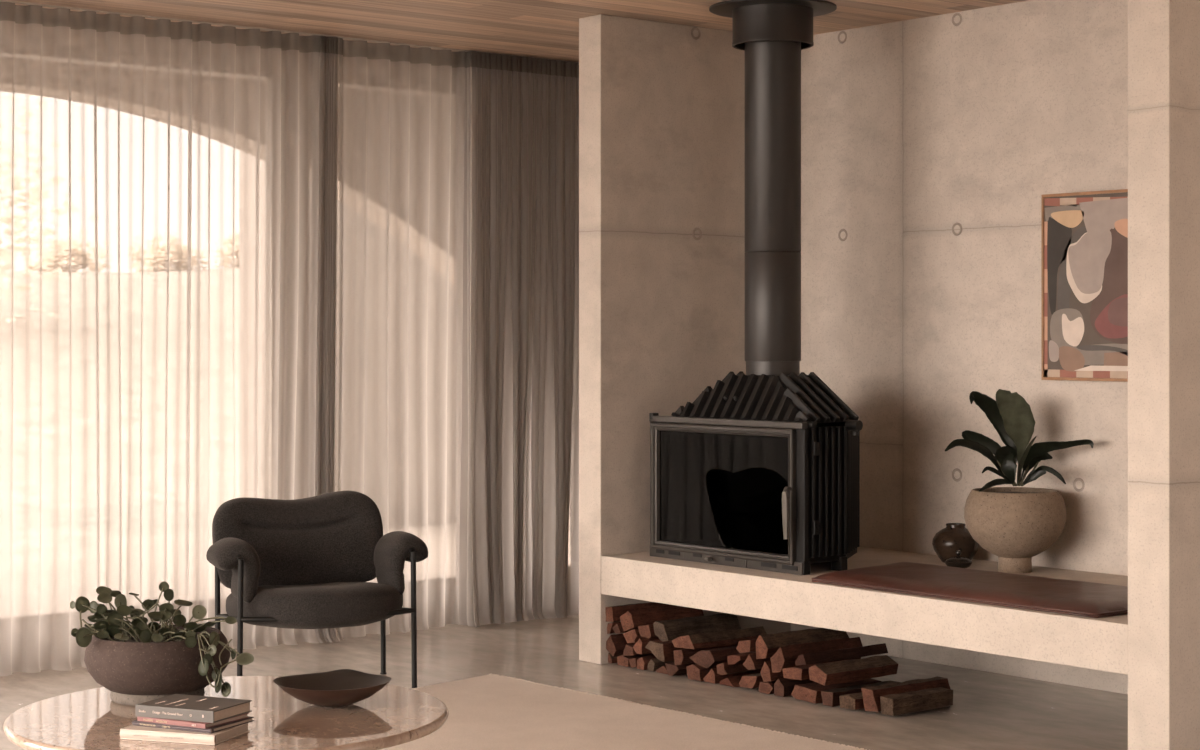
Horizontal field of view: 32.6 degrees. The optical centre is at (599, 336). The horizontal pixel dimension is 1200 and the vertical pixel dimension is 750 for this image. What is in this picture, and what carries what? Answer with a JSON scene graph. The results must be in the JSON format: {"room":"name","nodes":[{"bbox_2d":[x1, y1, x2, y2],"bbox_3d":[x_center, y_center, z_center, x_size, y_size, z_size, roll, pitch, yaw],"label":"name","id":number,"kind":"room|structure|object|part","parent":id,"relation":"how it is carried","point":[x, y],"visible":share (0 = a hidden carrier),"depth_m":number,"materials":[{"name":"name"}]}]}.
{"room":"living room","nodes":[
{"label":"living room","id":0,"kind":"room"},
{"bbox_2d":[336,200,338,491],"bbox_3d":[0.273,-0.275,16.985,7.140,3.450,0.400,0,0,-39],"label":"wall","id":1,"kind":"structure","parent":0,"point":[337,397],"depth_m":14.94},
{"bbox_2d":[338,161,414,216],"bbox_3d":[-2.690,-0.050,10.614,10.600,3.000,0.300,0,0,-39],"label":"wall","id":2,"kind":"structure","parent":0,"point":[338,161],"depth_m":11.44,"materials":[{"name":"concrete"}]},
{"bbox_2d":[9,0,1029,61],"bbox_3d":[0.394,-1.443,4.641,10.000,0.140,10.350,0,0,-39],"label":"ceiling","id":3,"kind":"structure","parent":0,"point":[546,29],"depth_m":8.79,"materials":[{"name":"brown wood"}]},
{"bbox_2d":[0,0,571,61],"bbox_3d":[-2.369,-1.370,8.447,6.550,0.006,0.024,0,0,-39],"label":"track","id":4,"kind":"object","parent":3,"relation":"attached to","point":[15,2],"visible":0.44,"depth_m":9.04,"materials":[{"name":"paint"}]},
{"bbox_2d":[0,2,339,675],"bbox_3d":[-3.032,0.015,7.907,4.712,2.757,0.151,0,0,-39],"label":"sheer curtain","id":5,"kind":"object","parent":4,"relation":"hanging from","point":[169,190],"visible":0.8,"depth_m":8.83,"materials":[{"name":"fabric"}]},
{"bbox_2d":[338,38,464,639],"bbox_3d":[-0.950,0.014,9.641,0.709,2.756,0.108,0,0,-39],"label":"sheer curtain","id":6,"kind":"object","parent":4,"relation":"hanging from","point":[402,107],"visible":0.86,"depth_m":9.63,"materials":[{"name":"fabric"}]},
{"bbox_2d":[458,51,578,626],"bbox_3d":[-0.357,0.015,10.104,0.808,2.757,0.175,0,0,-37],"label":"sheer curtain","id":7,"kind":"object","parent":4,"relation":"hanging from","point":[519,534],"visible":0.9,"depth_m":10.02,"materials":[{"name":"fabric"}]},
{"bbox_2d":[0,614,1127,749],"bbox_3d":[0.394,1.460,4.641,10.000,0.120,10.350,0,0,-39],"label":"floor","id":8,"kind":"structure","parent":0,"point":[989,710],"depth_m":8.11,"materials":[{"name":"concrete"}]},
{"bbox_2d":[206,490,427,688],"bbox_3d":[-1.155,1.023,8.225,0.865,0.754,0.745,0,0,-23],"label":"armchair","id":9,"kind":"object","parent":8,"relation":"on","point":[304,563],"visible":0.99,"depth_m":8.27,"materials":[{"name":"grey fabric"}]},
{"bbox_3d":[-1.536,1.127,8.244,0.026,0.545,0.034,0,0,-23],"label":"leg","id":10,"kind":"part","parent":9,"relation":"part of","materials":[{"name":"black metal"}]},
{"bbox_2d":[206,537,259,602],"bbox_3d":[-1.429,0.909,8.006,0.184,0.244,0.270,0,0,-23],"label":"armrest","id":11,"kind":"object","parent":9,"relation":"on","point":[229,553],"depth_m":7.90,"materials":[{"name":"grey fabric"}]},
{"bbox_3d":[-1.380,1.127,7.860,0.029,0.545,0.027,0,0,-23],"label":"leg","id":12,"kind":"part","parent":9,"relation":"part of","materials":[{"name":"black metal"}]},
{"bbox_2d":[212,490,382,588],"bbox_3d":[-1.249,0.842,8.450,0.709,0.392,0.253,0,0,-23],"label":"cushion","id":13,"kind":"object","parent":9,"relation":"on","point":[327,538],"depth_m":8.40,"materials":[{"name":"grey fabric"}]},
{"bbox_2d":[226,582,402,628],"bbox_3d":[-1.130,1.065,8.176,0.686,0.183,0.630,0,0,-23],"label":"seat cushion","id":14,"kind":"object","parent":9,"relation":"on","point":[289,605],"depth_m":7.91,"materials":[{"name":"grey fabric"}]},
{"bbox_3d":[-1.128,1.107,8.162,0.714,0.064,0.498,0,0,-23],"label":"seat frame","id":15,"kind":"part","parent":9,"relation":"part of","materials":[{"name":"black metal"}]},
{"bbox_3d":[-0.900,1.127,8.510,0.026,0.545,0.034,0,0,-23],"label":"leg","id":16,"kind":"part","parent":9,"relation":"part of","materials":[{"name":"black metal"}]},
{"bbox_2d":[374,531,427,594],"bbox_3d":[-0.805,0.909,8.267,0.184,0.244,0.270,0,0,-23],"label":"armrest","id":17,"kind":"object","parent":9,"relation":"on","point":[391,552],"depth_m":8.15,"materials":[{"name":"grey fabric"}]},
{"bbox_3d":[-0.736,1.127,8.130,0.029,0.545,0.027,0,0,-23],"label":"leg","id":18,"kind":"part","parent":9,"relation":"part of","materials":[{"name":"black metal"}]},
{"bbox_2d":[608,653,617,662],"bbox_3d":[0.162,1.372,8.886,0.343,0.050,0.062,0,0,-39],"label":"log","id":19,"kind":"object","parent":8,"relation":"on","point":[611,659],"visible":0.24,"depth_m":8.77,"materials":[{"name":"brown wood"}]},
{"bbox_2d":[606,633,635,656],"bbox_3d":[0.183,1.319,8.858,0.363,0.092,0.078,0,0,-39],"label":"log","id":20,"kind":"object","parent":19,"relation":"on","point":[615,644],"visible":0.3,"depth_m":8.75,"materials":[{"name":"brown wood"}]},
{"bbox_2d":[607,622,620,633],"bbox_3d":[0.171,1.248,8.883,0.363,0.054,0.073,0,0,-39],"label":"log","id":21,"kind":"object","parent":20,"relation":"on","point":[610,626],"visible":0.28,"depth_m":8.76,"materials":[{"name":"brown wood"}]},
{"bbox_2d":[605,602,674,621],"bbox_3d":[0.176,1.187,8.862,0.364,0.068,0.064,0,0,-39],"label":"log","id":22,"kind":"object","parent":21,"relation":"on","point":[613,613],"visible":0.48,"depth_m":8.78,"materials":[{"name":"brown wood"}]},
{"bbox_2d":[381,673,866,749],"bbox_3d":[-0.203,1.393,4.657,4.780,0.013,6.174,0,0,-39],"label":"rug","id":23,"kind":"object","parent":8,"relation":"on","point":[491,711],"visible":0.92,"depth_m":7.29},
{"bbox_2d":[3,676,448,749],"bbox_3d":[-0.937,1.169,5.196,1.105,0.438,1.105,0,0,-39],"label":"coffee table","id":24,"kind":"object","parent":23,"relation":"on","point":[394,715],"visible":0.69,"depth_m":5.06,"materials":[{"name":"beige stone"}]},
{"bbox_2d":[70,581,253,705],"bbox_3d":[-1.135,0.797,5.316,0.414,0.306,0.499,0,0,-39],"label":"potted plant","id":25,"kind":"object","parent":24,"relation":"on","point":[139,662],"visible":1,"depth_m":5.26,"materials":[{"name":"green plant"}]},
{"bbox_3d":[-1.159,0.850,5.376,0.375,0.144,0.375,0,0,-39],"label":"pot","id":26,"kind":"part","parent":25,"relation":"part of","materials":[{"name":"ceramic"}]},
{"bbox_2d":[120,723,249,744],"bbox_3d":[-0.987,0.938,4.883,0.248,0.024,0.180,0,0,18],"label":"book","id":27,"kind":"object","parent":24,"relation":"on","point":[132,732],"visible":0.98,"depth_m":4.81,"materials":[{"name":"beige paper"}]},
{"bbox_2d":[132,716,253,732],"bbox_3d":[-0.972,0.920,4.905,0.230,0.010,0.173,0,0,26],"label":"book","id":28,"kind":"object","parent":27,"relation":"on","point":[246,720],"visible":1,"depth_m":4.84,"materials":[{"name":"paper"}]},
{"bbox_2d":[137,713,248,728],"bbox_3d":[-0.971,0.909,4.899,0.206,0.011,0.164,0,0,29],"label":"book","id":29,"kind":"object","parent":28,"relation":"on","point":[203,725],"visible":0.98,"depth_m":4.83,"materials":[{"name":"paper"}]},
{"bbox_2d":[135,694,251,722],"bbox_3d":[-0.971,0.889,4.904,0.221,0.028,0.164,0,0,24],"label":"book","id":30,"kind":"object","parent":29,"relation":"on","point":[195,708],"visible":1,"depth_m":4.86,"materials":[{"name":"grey paper"}]},
{"bbox_2d":[273,669,391,706],"bbox_3d":[-0.689,0.915,5.294,0.288,0.069,0.283,0,0,-39],"label":"bowl","id":31,"kind":"object","parent":24,"relation":"on","point":[340,687],"visible":1,"depth_m":5.35,"materials":[{"name":"brown ceramic"}]},
{"bbox_2d":[617,653,654,666],"bbox_3d":[0.234,1.374,8.803,0.363,0.048,0.077,0,0,-39],"label":"log","id":32,"kind":"object","parent":8,"relation":"on","point":[622,660],"visible":0.3,"depth_m":8.69,"materials":[{"name":"brown wood"}]},
{"bbox_2d":[623,644,647,655],"bbox_3d":[0.250,1.326,8.757,0.343,0.050,0.069,0,0,-39],"label":"log","id":33,"kind":"object","parent":32,"relation":"on","point":[628,651],"visible":0.23,"depth_m":8.65,"materials":[{"name":"brown wood"}]},
{"bbox_2d":[623,629,642,642],"bbox_3d":[0.263,1.266,8.783,0.363,0.066,0.093,0,0,-39],"label":"log","id":34,"kind":"object","parent":33,"relation":"on","point":[632,636],"visible":0.2,"depth_m":8.65,"materials":[{"name":"brown wood"}]},
{"bbox_2d":[613,623,627,633],"bbox_3d":[0.199,1.242,8.819,0.343,0.047,0.061,0,0,-39],"label":"log","id":35,"kind":"object","parent":34,"relation":"on","point":[617,628],"visible":0.23,"depth_m":8.71,"materials":[{"name":"brown wood"}]},
{"bbox_2d":[620,605,703,630],"bbox_3d":[0.267,1.207,8.811,0.403,0.093,0.098,0,0,-39],"label":"log","id":36,"kind":"object","parent":34,"relation":"on","point":[632,619],"visible":0.59,"depth_m":8.74,"materials":[{"name":"brown wood"}]},
{"bbox_2d":[628,656,646,667],"bbox_3d":[0.267,1.373,8.733,0.343,0.046,0.050,0,0,-39],"label":"log","id":37,"kind":"object","parent":8,"relation":"on","point":[633,662],"visible":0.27,"depth_m":8.62,"materials":[{"name":"brown wood"}]},
{"bbox_2d":[637,656,655,669],"bbox_3d":[0.308,1.369,8.706,0.363,0.055,0.054,0,0,-39],"label":"log","id":38,"kind":"object","parent":8,"relation":"on","point":[642,663],"visible":0.25,"depth_m":8.59,"materials":[{"name":"brown wood"}]},
{"bbox_2d":[633,637,659,653],"bbox_3d":[0.295,1.299,8.722,0.363,0.070,0.060,0,0,-39],"label":"log","id":39,"kind":"object","parent":38,"relation":"on","point":[639,647],"visible":0.3,"depth_m":8.60,"materials":[{"name":"brown wood"}]},
{"bbox_2d":[647,658,674,671],"bbox_3d":[0.350,1.371,8.675,0.363,0.052,0.050,0,0,-39],"label":"log","id":40,"kind":"object","parent":8,"relation":"on","point":[654,664],"visible":0.19,"depth_m":8.56,"materials":[{"name":"brown wood"}]},
{"bbox_2d":[656,666,667,673],"bbox_3d":[0.387,1.381,8.613,0.342,0.034,0.076,0,0,-39],"label":"log","id":41,"kind":"object","parent":8,"relation":"on","point":[662,669],"visible":0.2,"depth_m":8.50,"materials":[{"name":"brown wood"}]},
{"bbox_2d":[645,640,685,661],"bbox_3d":[0.374,1.311,8.663,0.383,0.079,0.123,0,0,-39],"label":"log","id":42,"kind":"object","parent":41,"relation":"on","point":[663,651],"visible":0.31,"depth_m":8.53,"materials":[{"name":"brown wood"}]},
{"bbox_2d":[638,625,658,638],"bbox_3d":[0.325,1.234,8.704,0.363,0.060,0.084,0,0,-39],"label":"log","id":43,"kind":"object","parent":42,"relation":"on","point":[647,631],"visible":0.25,"depth_m":8.58,"materials":[{"name":"brown wood"}]},
{"bbox_2d":[653,613,740,641],"bbox_3d":[0.411,1.225,8.642,0.423,0.084,0.102,0,0,-39],"label":"log","id":44,"kind":"object","parent":42,"relation":"on","point":[666,630],"visible":0.77,"depth_m":8.60,"materials":[{"name":"brown wood"}]},
{"bbox_2d":[665,662,695,675],"bbox_3d":[0.433,1.372,8.552,0.363,0.049,0.084,0,0,-39],"label":"log","id":45,"kind":"object","parent":8,"relation":"on","point":[672,669],"visible":0.3,"depth_m":8.44,"materials":[{"name":"brown wood"}]},
{"bbox_2d":[674,644,737,664],"bbox_3d":[0.460,1.320,8.535,0.363,0.069,0.065,0,0,-39],"label":"log","id":46,"kind":"object","parent":45,"relation":"on","point":[681,656],"visible":0.28,"depth_m":8.43,"materials":[{"name":"brown wood"}]},
{"bbox_2d":[672,626,766,648],"bbox_3d":[0.500,1.250,8.540,0.423,0.062,0.143,0,0,-39],"label":"log","id":47,"kind":"object","parent":46,"relation":"on","point":[726,637],"visible":0.91,"depth_m":8.46,"materials":[{"name":"brown wood"}]},
{"bbox_2d":[686,664,716,680],"bbox_3d":[0.518,1.365,8.444,0.363,0.066,0.088,0,0,-39],"label":"log","id":48,"kind":"object","parent":8,"relation":"on","point":[697,672],"visible":0.27,"depth_m":8.33,"materials":[{"name":"brown wood"}]},
{"bbox_2d":[703,668,760,683],"bbox_3d":[0.577,1.366,8.385,0.363,0.062,0.074,0,0,-39],"label":"log","id":49,"kind":"object","parent":8,"relation":"on","point":[712,676],"visible":0.34,"depth_m":8.27,"materials":[{"name":"brown wood"}]},
{"bbox_2d":[689,646,755,667],"bbox_3d":[0.566,1.304,8.431,0.403,0.073,0.161,0,0,-39],"label":"log","id":50,"kind":"object","parent":49,"relation":"on","point":[709,658],"visible":0.36,"depth_m":8.29,"materials":[{"name":"brown wood"}]},
{"bbox_2d":[720,673,755,686],"bbox_3d":[0.647,1.380,8.312,0.363,0.035,0.095,0,0,-39],"label":"log","id":51,"kind":"object","parent":8,"relation":"on","point":[730,681],"visible":0.27,"depth_m":8.20,"materials":[{"name":"brown wood"}]},
{"bbox_2d":[716,662,761,674],"bbox_3d":[0.625,1.329,8.313,0.363,0.052,0.065,0,0,-39],"label":"log","id":52,"kind":"object","parent":51,"relation":"on","point":[723,668],"visible":0.35,"depth_m":8.21,"materials":[{"name":"brown wood"}]},
{"bbox_2d":[727,652,755,664],"bbox_3d":[0.671,1.291,8.285,0.363,0.044,0.080,0,0,-39],"label":"log","id":53,"kind":"object","parent":52,"relation":"on","point":[737,658],"visible":0.26,"depth_m":8.17,"materials":[{"name":"brown wood"}]},
{"bbox_2d":[739,673,762,687],"bbox_3d":[0.722,1.362,8.210,0.363,0.055,0.105,0,0,-39],"label":"log","id":54,"kind":"object","parent":8,"relation":"on","point":[751,680],"visible":0.22,"depth_m":8.09,"materials":[{"name":"brown wood"}]},
{"bbox_2d":[742,653,770,669],"bbox_3d":[0.726,1.282,8.189,0.364,0.066,0.079,0,0,-39],"label":"log","id":55,"kind":"object","parent":54,"relation":"on","point":[751,663],"visible":0.31,"depth_m":8.07,"materials":[{"name":"brown wood"}]},
{"bbox_2d":[736,639,756,652],"bbox_3d":[0.690,1.228,8.218,0.323,0.060,0.083,0,0,-39],"label":"log","id":56,"kind":"object","parent":55,"relation":"on","point":[745,646],"visible":0.25,"depth_m":8.11,"materials":[{"name":"brown wood"}]},
{"bbox_2d":[756,628,848,658],"bbox_3d":[0.811,1.222,8.193,0.463,0.099,0.072,0,0,-39],"label":"log","id":57,"kind":"object","parent":55,"relation":"on","point":[767,645],"visible":0.65,"depth_m":8.13,"materials":[{"name":"brown wood"}]},
{"bbox_2d":[759,680,776,693],"bbox_3d":[0.786,1.374,8.130,0.363,0.045,0.084,0,0,-39],"label":"log","id":58,"kind":"object","parent":8,"relation":"on","point":[764,687],"visible":0.24,"depth_m":8.02,"materials":[{"name":"brown wood"}]},
{"bbox_2d":[760,661,783,681],"bbox_3d":[0.784,1.312,8.126,0.363,0.085,0.064,0,0,-39],"label":"log","id":59,"kind":"object","parent":58,"relation":"on","point":[767,675],"visible":0.26,"depth_m":8.01,"materials":[{"name":"brown wood"}]},
{"bbox_2d":[774,678,813,696],"bbox_3d":[0.832,1.362,8.076,0.363,0.070,0.057,0,0,-39],"label":"log","id":60,"kind":"object","parent":8,"relation":"on","point":[783,687],"visible":0.27,"depth_m":7.97,"materials":[{"name":"brown wood"}]},
{"bbox_2d":[770,637,861,672],"bbox_3d":[0.858,1.257,8.102,0.444,0.107,0.081,0,0,-39],"label":"log","id":61,"kind":"object","parent":60,"relation":"on","point":[785,657],"visible":0.56,"depth_m":8.02,"materials":[{"name":"brown wood"}]},
{"bbox_2d":[791,678,881,703],"bbox_3d":[0.917,1.368,7.956,0.363,0.058,0.140,0,0,-39],"label":"log","id":62,"kind":"object","parent":8,"relation":"on","point":[809,692],"visible":0.45,"depth_m":7.86,"materials":[{"name":"brown wood"}]},
{"bbox_2d":[783,659,853,679],"bbox_3d":[0.872,1.299,8.009,0.343,0.050,0.109,0,0,-39],"label":"log","id":63,"kind":"object","parent":62,"relation":"on","point":[800,672],"visible":0.49,"depth_m":7.90,"materials":[{"name":"brown wood"}]},
{"bbox_2d":[795,643,887,665],"bbox_3d":[0.946,1.242,8.014,0.463,0.049,0.059,0,0,-39],"label":"log","id":64,"kind":"object","parent":63,"relation":"on","point":[847,653],"visible":1,"depth_m":7.98,"materials":[{"name":"brown wood"}]},
{"bbox_2d":[839,692,863,709],"bbox_3d":[1.061,1.368,7.779,0.363,0.055,0.086,0,0,-39],"label":"log","id":65,"kind":"object","parent":8,"relation":"on","point":[854,701],"visible":0.34,"depth_m":7.66,"materials":[{"name":"brown wood"}]},
{"bbox_2d":[821,681,899,706],"bbox_3d":[1.003,1.369,7.871,0.383,0.056,0.064,0,0,-39],"label":"log","id":66,"kind":"object","parent":8,"relation":"on","point":[830,697],"visible":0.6,"depth_m":7.77,"materials":[{"name":"brown wood"}]},
{"bbox_2d":[809,655,897,685],"bbox_3d":[0.981,1.287,7.929,0.403,0.075,0.098,0,0,-39],"label":"log","id":67,"kind":"object","parent":66,"relation":"on","point":[845,671],"visible":1,"depth_m":7.88,"materials":[{"name":"brown wood"}]},
{"bbox_2d":[861,676,949,711],"bbox_3d":[1.159,1.348,7.730,0.423,0.086,0.086,0,0,-39],"label":"log","id":68,"kind":"object","parent":8,"relation":"on","point":[871,694],"visible":0.56,"depth_m":7.67,"materials":[{"name":"brown wood"}]},
{"bbox_2d":[880,687,952,715],"bbox_3d":[1.179,1.357,7.628,0.333,0.068,0.068,0,0,-39],"label":"log","id":69,"kind":"object","parent":8,"relation":"on","point":[932,698],"visible":1,"depth_m":7.59,"materials":[{"name":"brown wood"}]},
{"bbox_2d":[579,14,789,663],"bbox_3d":[0.453,0.013,9.210,1.283,2.773,0.153,0,0,-39],"label":"wall","id":70,"kind":"structure","parent":0,"point":[662,105],"depth_m":8.90,"materials":[{"name":"concrete"}]},
{"bbox_2d":[790,0,1127,693],"bbox_3d":[1.790,0.013,8.469,0.154,2.773,2.698,0,0,-39],"label":"wall","id":71,"kind":"structure","parent":0,"point":[931,146],"depth_m":8.72,"materials":[{"name":"concrete"}]},
{"bbox_2d":[601,547,1127,674],"bbox_3d":[1.296,1.018,8.065,1.130,0.164,2.698,0,0,-39],"label":"concrete bench","id":72,"kind":"object","parent":71,"relation":"attached to","point":[1101,643],"visible":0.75,"depth_m":7.66,"materials":[{"name":"beige concrete"}]},
{"bbox_2d":[649,371,862,574],"bbox_3d":[0.692,0.542,8.508,0.557,0.788,0.965,0,0,-39],"label":"wood stove","id":73,"kind":"object","parent":72,"relation":"on","point":[758,472],"visible":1,"depth_m":8.30,"materials":[{"name":"metal"}]},
{"bbox_3d":[0.499,0.633,8.403,0.042,0.534,0.853,0,0,-39],"label":"door","id":74,"kind":"part","parent":73,"relation":"part of","materials":[{"name":"black glass"}]},
{"bbox_3d":[0.510,0.632,8.400,0.005,0.473,0.790,0,0,-41],"label":"glass pane","id":75,"kind":"part","parent":73,"relation":"part of","materials":[{"name":"black glass"}]},
{"bbox_3d":[0.512,0.613,8.392,0.034,0.550,0.917,0,0,-39],"label":"frame","id":76,"kind":"part","parent":73,"relation":"part of","materials":[{"name":"grey metal"}]},
{"bbox_2d":[671,371,858,422],"bbox_3d":[0.709,0.247,8.489,0.435,0.200,0.792,0,0,-39],"label":"hood","id":77,"kind":"object","parent":73,"relation":"attached to","point":[739,398],"depth_m":8.33,"materials":[{"name":"black metal"}]},
{"bbox_2d":[709,0,836,374],"bbox_3d":[0.721,-0.605,8.561,0.530,1.533,0.530,0,0,-39],"label":"flue pipe","id":78,"kind":"object","parent":73,"relation":"on","point":[772,34],"visible":0.99,"depth_m":8.46,"materials":[{"name":"black metal"}]},
{"bbox_3d":[0.721,-1.366,8.561,0.530,0.012,0.530,0,0,-39],"label":"ceiling plate","id":79,"kind":"part","parent":78,"relation":"part of","materials":[{"name":"black metal"}]},
{"bbox_3d":[0.738,0.692,8.049,0.046,0.206,0.030,0,0,-39],"label":"handle","id":80,"kind":"part","parent":73,"relation":"part of","materials":[{"name":"metal"}]},
{"bbox_3d":[0.794,0.626,8.060,0.020,0.524,0.047,0,0,-39],"label":"plate","id":81,"kind":"part","parent":73,"relation":"part of","materials":[{"name":"metal"}]},
{"bbox_2d":[932,523,978,562],"bbox_3d":[1.474,0.857,8.506,0.193,0.159,0.193,0,0,-39],"label":"vase","id":82,"kind":"object","parent":72,"relation":"on","point":[955,536],"visible":0.81,"depth_m":8.44,"materials":[{"name":"brown ceramic"}]},
{"bbox_2d":[945,550,971,567],"bbox_3d":[1.450,0.900,8.299,0.110,0.072,0.110,0,0,-39],"label":"lid","id":83,"kind":"object","parent":72,"relation":"on","point":[958,561],"visible":0.94,"depth_m":8.26,"materials":[{"name":"ceramic"}]},
{"bbox_3d":[1.450,0.900,8.299,0.102,0.018,0.102,0,0,-39],"label":"lid","id":84,"kind":"part","parent":83,"relation":"part of","materials":[{"name":"ceramic"}]},
{"bbox_3d":[1.450,0.879,8.299,0.023,0.029,0.023,0,0,-39],"label":"knob","id":85,"kind":"part","parent":83,"relation":"part of","materials":[{"name":"ceramic"}]},
{"bbox_3d":[1.450,0.922,8.299,0.110,0.028,0.110,0,0,-39],"label":"dish","id":86,"kind":"part","parent":83,"relation":"part of","materials":[{"name":"ceramic"}]},
{"bbox_2d":[812,562,1127,617],"bbox_3d":[1.431,0.912,7.524,0.611,0.045,1.408,0,0,-39],"label":"bench cushion","id":87,"kind":"object","parent":72,"relation":"on","point":[1063,596],"visible":0.9,"depth_m":7.37,"materials":[{"name":"leather"}]},
{"bbox_2d":[945,389,1093,572],"bbox_3d":[1.606,0.573,8.150,0.568,0.727,0.398,0,0,-17],"label":"potted plant","id":88,"kind":"object","parent":72,"relation":"on","point":[1015,525],"visible":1,"depth_m":8.09,"materials":[{"name":"green plant"}]},
{"bbox_2d":[1041,189,1127,381],"bbox_3d":[1.987,-0.198,8.085,0.028,0.750,0.598,0,0,-39],"label":"framed painting","id":89,"kind":"object","parent":71,"relation":"attached to","point":[1084,235],"visible":0.73,"depth_m":8.15,"materials":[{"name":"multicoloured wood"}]},
{"bbox_2d":[1128,0,1199,749],"bbox_3d":[2.259,0.013,7.006,1.283,2.773,0.161,0,0,-39],"label":"wall","id":90,"kind":"structure","parent":0,"point":[1164,35],"depth_m":6.59,"materials":[{"name":"concrete"}]}
]}

